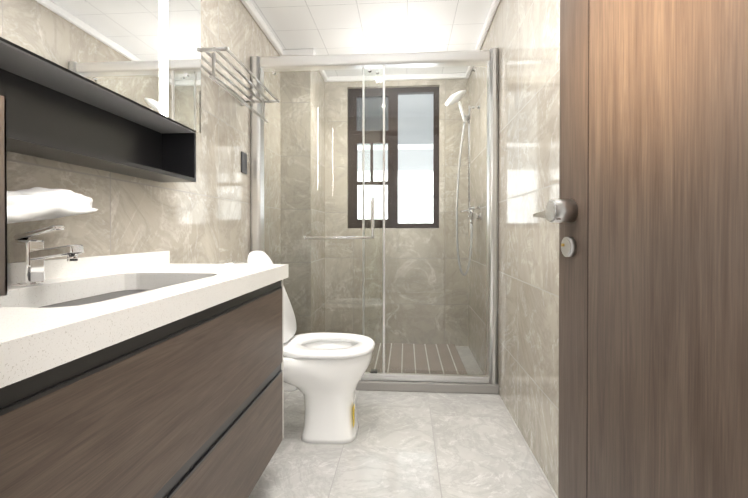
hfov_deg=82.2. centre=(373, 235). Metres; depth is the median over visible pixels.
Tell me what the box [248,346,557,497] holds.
floor
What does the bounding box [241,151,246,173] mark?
outlet
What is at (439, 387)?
sill
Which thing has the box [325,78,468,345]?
wall
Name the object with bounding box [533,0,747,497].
door
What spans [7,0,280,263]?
wall
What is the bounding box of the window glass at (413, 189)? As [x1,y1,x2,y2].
[357,94,432,222]
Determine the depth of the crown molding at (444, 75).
3.70 m
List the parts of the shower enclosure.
handle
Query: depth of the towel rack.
2.02 m
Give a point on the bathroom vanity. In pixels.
(156, 374)
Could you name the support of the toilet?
on the floor
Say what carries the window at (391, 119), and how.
in the wall at (396, 260)
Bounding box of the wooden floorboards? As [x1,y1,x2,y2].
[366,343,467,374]
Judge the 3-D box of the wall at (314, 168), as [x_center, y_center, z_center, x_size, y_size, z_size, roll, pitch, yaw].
[-0.568,-0.189,3.510,0.230,2.400,0.570,0,0,4]
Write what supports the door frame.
attached to the wall
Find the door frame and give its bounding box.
[0,95,6,295]
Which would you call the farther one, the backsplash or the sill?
the sill
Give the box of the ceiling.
[250,0,492,75]
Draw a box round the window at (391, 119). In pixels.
[348,87,438,227]
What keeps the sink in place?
in the countertop
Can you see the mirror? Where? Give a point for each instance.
(113, 86)
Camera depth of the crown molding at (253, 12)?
2.77 m
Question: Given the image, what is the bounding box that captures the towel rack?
[201,46,279,122]
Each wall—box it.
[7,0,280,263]
[281,70,324,335]
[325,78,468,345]
[468,0,559,495]
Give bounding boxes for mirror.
[0,0,200,139]
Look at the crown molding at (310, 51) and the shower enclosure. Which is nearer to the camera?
the shower enclosure
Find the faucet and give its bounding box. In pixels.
[8,225,87,282]
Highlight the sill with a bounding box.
[356,380,498,393]
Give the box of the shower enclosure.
[251,48,497,383]
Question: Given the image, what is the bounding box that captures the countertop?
[0,263,287,390]
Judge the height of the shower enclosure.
1.954 m
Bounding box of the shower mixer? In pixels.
[445,90,481,275]
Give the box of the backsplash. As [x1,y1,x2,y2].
[7,251,169,282]
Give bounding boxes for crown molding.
[241,0,285,55]
[308,49,327,81]
[328,73,464,81]
[465,0,499,78]
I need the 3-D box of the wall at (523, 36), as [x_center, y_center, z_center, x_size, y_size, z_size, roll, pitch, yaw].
[0.744,-0.202,1.948,0.120,2.550,3.890,0,0,4]
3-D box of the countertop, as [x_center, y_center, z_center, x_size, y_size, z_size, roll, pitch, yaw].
[-0.622,0.140,1.004,0.493,0.050,1.312,0,0,4]
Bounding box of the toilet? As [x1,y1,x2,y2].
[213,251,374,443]
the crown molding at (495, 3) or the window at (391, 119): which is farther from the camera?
the window at (391, 119)
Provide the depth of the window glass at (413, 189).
4.72 m
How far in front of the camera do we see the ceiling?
2.84 m
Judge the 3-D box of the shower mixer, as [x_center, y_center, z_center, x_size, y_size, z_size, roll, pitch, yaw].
[0.646,-0.382,3.138,0.252,1.358,0.204,0,0,4]
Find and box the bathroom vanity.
[0,279,283,497]

